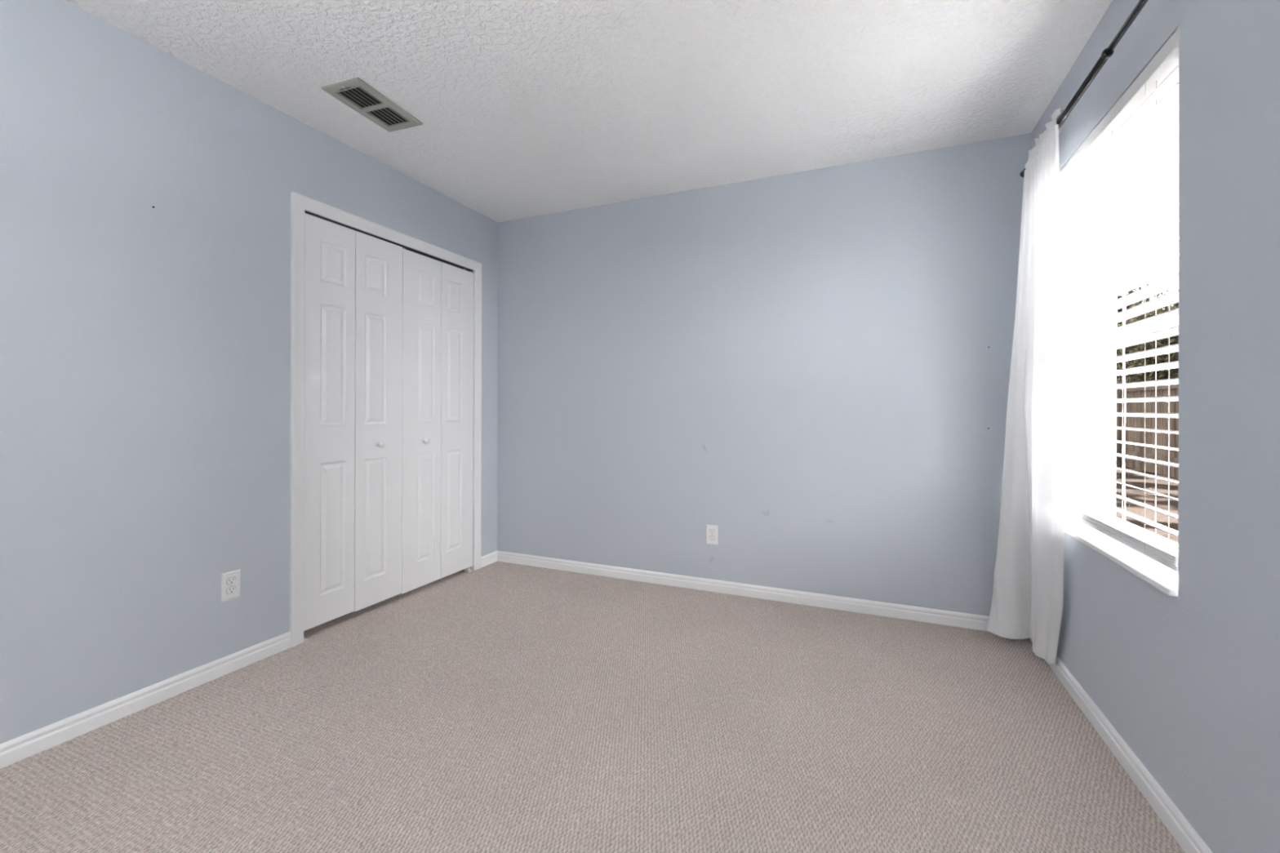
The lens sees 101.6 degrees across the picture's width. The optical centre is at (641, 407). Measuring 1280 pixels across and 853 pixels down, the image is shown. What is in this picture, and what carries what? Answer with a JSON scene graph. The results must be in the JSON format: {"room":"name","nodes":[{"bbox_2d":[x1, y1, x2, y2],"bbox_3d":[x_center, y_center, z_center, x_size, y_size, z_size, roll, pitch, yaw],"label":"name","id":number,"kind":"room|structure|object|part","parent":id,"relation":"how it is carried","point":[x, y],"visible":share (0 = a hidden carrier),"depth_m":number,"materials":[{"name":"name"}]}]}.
{"room":"empty bedroom","nodes":[
{"label":"empty bedroom","id":0,"kind":"room"},
{"bbox_2d":[0,0,497,743],"bbox_3d":[-1.898,-0.122,1.878,0.110,2.440,4.150,0,0,23],"label":"wall","id":1,"kind":"structure","parent":0,"point":[145,350],"depth_m":1.90,"materials":[{"name":"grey paint"}]},
{"bbox_2d":[221,568,239,602],"bbox_3d":[-1.710,0.740,2.175,0.008,0.115,0.070,0,0,23],"label":"wall outlet","id":2,"kind":"object","parent":1,"relation":"attached to","point":[230,581],"visible":1,"depth_m":2.17,"materials":[{"name":"white plastic"}]},
{"bbox_2d":[226,586,235,594],"bbox_3d":[-1.709,0.759,2.175,0.001,0.029,0.036,0,0,23],"label":"receptacle","id":3,"kind":"object","parent":2,"relation":"attached to","point":[229,589],"depth_m":2.17,"materials":[{"name":"white plastic"}]},
{"bbox_2d":[226,576,235,585],"bbox_3d":[-1.708,0.720,2.174,0.002,0.029,0.036,0,0,23],"label":"receptacle","id":4,"kind":"object","parent":2,"relation":"attached to","point":[230,580],"depth_m":2.17,"materials":[{"name":"white plastic"}]},
{"bbox_2d":[0,551,497,768],"bbox_3d":[-1.844,1.063,1.854,0.012,0.071,4.150,0,0,23],"label":"baseboard","id":5,"kind":"structure","parent":1,"relation":"attached to","point":[16,749],"depth_m":1.88,"materials":[{"name":"white paint"}]},
{"bbox_2d":[303,213,402,640],"bbox_3d":[-1.486,0.084,2.712,0.068,2.032,0.598,0,0,23],"label":"door","id":6,"kind":"structure","parent":1,"relation":"in","point":[353,279],"depth_m":2.70,"materials":[{"name":"white paint"}]},
{"bbox_3d":[-1.417,0.195,2.833,0.034,0.035,0.035,0,0,23],"label":"knob","id":7,"kind":"part","parent":6,"relation":"part of","materials":[{"name":"white plastic"}]},
{"bbox_2d":[289,191,481,647],"bbox_3d":[-1.357,0.054,2.995,0.018,2.092,1.293,0,0,23],"label":"trim","id":8,"kind":"structure","parent":1,"relation":"attached to","point":[300,203],"depth_m":2.44,"materials":[{"name":"white paint"}]},
{"bbox_2d":[304,210,472,271],"bbox_3d":[-1.387,-0.926,2.996,0.026,0.020,1.193,0,0,23],"label":"door track","id":9,"kind":"object","parent":1,"relation":"attached to","point":[305,211],"visible":0.6,"depth_m":2.95,"materials":[{"name":"grey metal"}]},
{"bbox_2d":[400,247,473,594],"bbox_3d":[-1.254,0.084,3.262,0.068,2.032,0.591,0,0,23],"label":"door","id":10,"kind":"structure","parent":1,"relation":"in","point":[437,482],"depth_m":3.22,"materials":[{"name":"white paint"}]},
{"bbox_3d":[-1.291,0.195,3.131,0.034,0.035,0.035,0,0,23],"label":"knob","id":11,"kind":"part","parent":10,"relation":"part of","materials":[{"name":"white plastic"}]},
{"bbox_2d":[466,270,474,570],"bbox_3d":[-1.420,0.080,3.009,0.110,2.040,1.205,0,0,23],"label":"trim","id":12,"kind":"structure","parent":1,"relation":"attached to","point":[471,567],"depth_m":3.54,"materials":[{"name":"white paint"}]},
{"bbox_2d":[63,0,1112,222],"bbox_3d":[-0.588,-1.414,1.326,4.528,0.150,4.390,0,0,23],"label":"ceiling","id":13,"kind":"structure","parent":0,"point":[525,108],"depth_m":2.09,"materials":[{"name":"white paint"}]},
{"bbox_2d":[320,77,422,132],"bbox_3d":[-1.183,-1.329,2.319,0.202,0.020,0.362,0,0,19],"label":"ceiling vent","id":14,"kind":"object","parent":13,"relation":"in","point":[368,100],"visible":1,"depth_m":2.29,"materials":[{"name":"grey metal"}]},
{"bbox_2d":[0,560,1184,852],"bbox_3d":[-0.548,1.103,1.305,3.528,0.006,4.149,0,0,23],"label":"floor","id":15,"kind":"structure","parent":0,"point":[497,707],"depth_m":1.73,"materials":[{"name":"carpet"}]},
{"bbox_2d":[497,133,1031,616],"bbox_3d":[0.494,-0.116,3.185,3.518,2.440,0.120,0,0,23],"label":"wall","id":16,"kind":"structure","parent":0,"point":[801,366],"depth_m":3.00,"materials":[{"name":"blue paint"}]},
{"bbox_2d":[706,524,718,544],"bbox_3d":[0.425,0.763,3.143,0.070,0.115,0.008,0,0,23],"label":"wall outlet","id":17,"kind":"object","parent":16,"relation":"attached to","point":[712,531],"visible":1,"depth_m":3.14,"materials":[{"name":"white plastic"}]},
{"bbox_2d":[709,535,715,540],"bbox_3d":[0.424,0.783,3.141,0.036,0.029,0.002,0,0,23],"label":"receptacle","id":18,"kind":"object","parent":17,"relation":"attached to","point":[711,537],"depth_m":3.14,"materials":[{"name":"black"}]},
{"bbox_2d":[709,528,715,533],"bbox_3d":[0.424,0.744,3.141,0.036,0.029,0.002,0,0,23],"label":"receptacle","id":19,"kind":"object","parent":17,"relation":"attached to","point":[711,531],"depth_m":3.14,"materials":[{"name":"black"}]},
{"bbox_2d":[497,551,989,631],"bbox_3d":[0.419,1.069,3.143,3.178,0.071,0.012,0,0,23],"label":"baseboard","id":20,"kind":"structure","parent":16,"relation":"attached to","point":[973,621],"depth_m":3.02,"materials":[{"name":"white paint"}]},
{"bbox_2d":[1031,0,1279,852],"bbox_3d":[1.172,-0.115,0.580,0.200,2.440,4.150,0,0,23],"label":"wall","id":21,"kind":"structure","parent":0,"point":[1189,681],"depth_m":1.23,"materials":[{"name":"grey paint"}]},
{"bbox_2d":[1019,0,1148,177],"bbox_3d":[1.433,-1.055,1.575,0.097,0.060,1.698,0,0,23],"label":"curtain rod","id":22,"kind":"object","parent":21,"relation":"attached to","point":[1107,53],"visible":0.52,"depth_m":1.59,"materials":[{"name":"black metal"}]},
{"bbox_2d":[986,105,1067,663],"bbox_3d":[1.629,-0.029,2.200,0.185,2.181,0.590,0,0,23],"label":"sheer curtain","id":23,"kind":"object","parent":22,"relation":"hanging from","point":[1027,599],"visible":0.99,"depth_m":2.17,"materials":[{"name":"white fabric"}]},
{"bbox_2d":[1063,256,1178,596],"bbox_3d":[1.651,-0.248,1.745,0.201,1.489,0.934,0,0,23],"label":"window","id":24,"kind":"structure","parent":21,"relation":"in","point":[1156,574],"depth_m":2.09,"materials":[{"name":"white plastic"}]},
{"bbox_3d":[1.712,-0.248,1.720,0.070,1.489,0.934,0,0,23],"label":"frame","id":25,"kind":"part","parent":24,"relation":"part of","materials":[{"name":"white plastic"}]},
{"bbox_3d":[1.726,-0.598,1.714,0.028,0.723,0.866,0,0,23],"label":"sash","id":26,"kind":"part","parent":24,"relation":"part of","materials":[{"name":"white plastic"}]},
{"bbox_2d":[1059,26,1178,571],"bbox_3d":[1.599,-0.280,1.766,0.068,1.420,0.922,0,0,23],"label":"window blind","id":27,"kind":"object","parent":24,"relation":"attached to","point":[1122,188],"visible":0.79,"depth_m":1.66,"materials":[{"name":"white plastic"}]},
{"bbox_3d":[1.711,-0.266,2.039,0.001,1.365,0.002,0,0,8],"label":"lift cord","id":28,"kind":"part","parent":27,"relation":"part of","materials":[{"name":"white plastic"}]},
{"bbox_3d":[1.708,-0.263,2.033,0.054,1.371,0.001,0,0,23],"label":"ladder cord","id":29,"kind":"part","parent":27,"relation":"part of","materials":[{"name":"white fabric"}]},
{"bbox_3d":[1.599,-0.266,1.774,0.001,1.365,0.002,0,0,8],"label":"lift cord","id":30,"kind":"part","parent":27,"relation":"part of","materials":[{"name":"white fabric"}]},
{"bbox_3d":[1.596,-0.263,1.768,0.054,1.371,0.001,0,0,23],"label":"ladder cord","id":31,"kind":"part","parent":27,"relation":"part of","materials":[{"name":"white fabric"}]},
{"bbox_3d":[1.594,0.422,1.767,0.050,0.015,0.890,0,0,23],"label":"rail","id":32,"kind":"part","parent":27,"relation":"part of","materials":[{"name":"white plastic"}]},
{"bbox_3d":[1.633,-0.269,1.767,0.006,1.350,0.011,0,0,23],"label":"pull cord","id":33,"kind":"part","parent":27,"relation":"part of","materials":[{"name":"white fabric"}]},
{"bbox_3d":[1.487,-0.267,1.508,0.002,1.365,0.001,0,0,38],"label":"lift cord","id":34,"kind":"part","parent":27,"relation":"part of","materials":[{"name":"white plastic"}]},
{"bbox_3d":[1.484,-0.264,1.503,0.054,1.371,0.001,0,0,23],"label":"ladder cord","id":35,"kind":"part","parent":27,"relation":"part of","materials":[{"name":"white fabric"}]},
{"bbox_3d":[1.619,0.484,1.762,0.131,0.019,0.915,0,0,23],"label":"sill","id":36,"kind":"part","parent":24,"relation":"part of","materials":[{"name":"white stone"}]},
{"bbox_3d":[1.695,0.086,1.726,0.028,0.731,0.866,0,0,23],"label":"sash","id":37,"kind":"part","parent":24,"relation":"part of","materials":[{"name":"white plastic"}]},
{"bbox_2d":[1029,638,1213,852],"bbox_3d":[1.072,1.069,0.621,0.012,0.071,4.150,0,0,23],"label":"baseboard","id":38,"kind":"structure","parent":21,"relation":"attached to","point":[1180,828],"depth_m":1.53,"materials":[{"name":"white paint"}]},
{"label":"outside","id":39,"kind":"structure","parent":0,"visible":0},
{"bbox_2d":[1115,466,1177,542],"bbox_3d":[24.384,1.309,3.877,40.000,0.078,60.000,0,0,23],"label":"ground","id":40,"kind":"structure","parent":39,"point":[1163,487],"depth_m":7.29,"materials":[{"name":"brown soil"}]},
{"bbox_2d":[1115,268,1168,381],"bbox_3d":[13.556,-1.247,14.497,2.961,5.284,2.832,0,0,-17],"label":"shrub","id":41,"kind":"object","parent":40,"relation":"on","point":[1130,277],"visible":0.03,"depth_m":13.85,"materials":[{"name":"green plant"}]},
{"bbox_2d":[1115,373,1178,478],"bbox_3d":[9.020,0.346,8.230,0.122,1.860,32.054,0,0,23],"label":"fence","id":42,"kind":"object","parent":40,"relation":"on","point":[1162,439],"visible":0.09,"depth_m":10.16,"materials":[{"name":"brown wood"}]},
{"bbox_3d":[10.263,0.350,11.204,0.098,1.860,0.100,0,0,23],"label":"post","id":43,"kind":"part","parent":42,"relation":"part of","materials":[{"name":"brown wood"}]},
{"bbox_3d":[9.027,-0.389,8.199,0.038,0.090,32.000,0,0,23],"label":"rail","id":44,"kind":"part","parent":42,"relation":"part of","materials":[{"name":"brown wood"}]},
{"bbox_3d":[9.024,0.931,8.198,0.038,0.090,32.000,0,0,23],"label":"rail","id":45,"kind":"part","parent":42,"relation":"part of","materials":[{"name":"brown wood"}]},
{"bbox_3d":[9.329,0.347,8.993,0.098,1.860,0.100,0,0,23],"label":"post","id":46,"kind":"part","parent":42,"relation":"part of","materials":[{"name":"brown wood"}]},
{"bbox_2d":[1115,253,1178,382],"bbox_3d":[12.419,-1.346,11.634,2.984,5.473,2.969,0,0,23],"label":"shrub","id":47,"kind":"object","parent":40,"relation":"on","point":[1162,374],"visible":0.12,"depth_m":11.67,"materials":[{"name":"green plant"}]}
]}

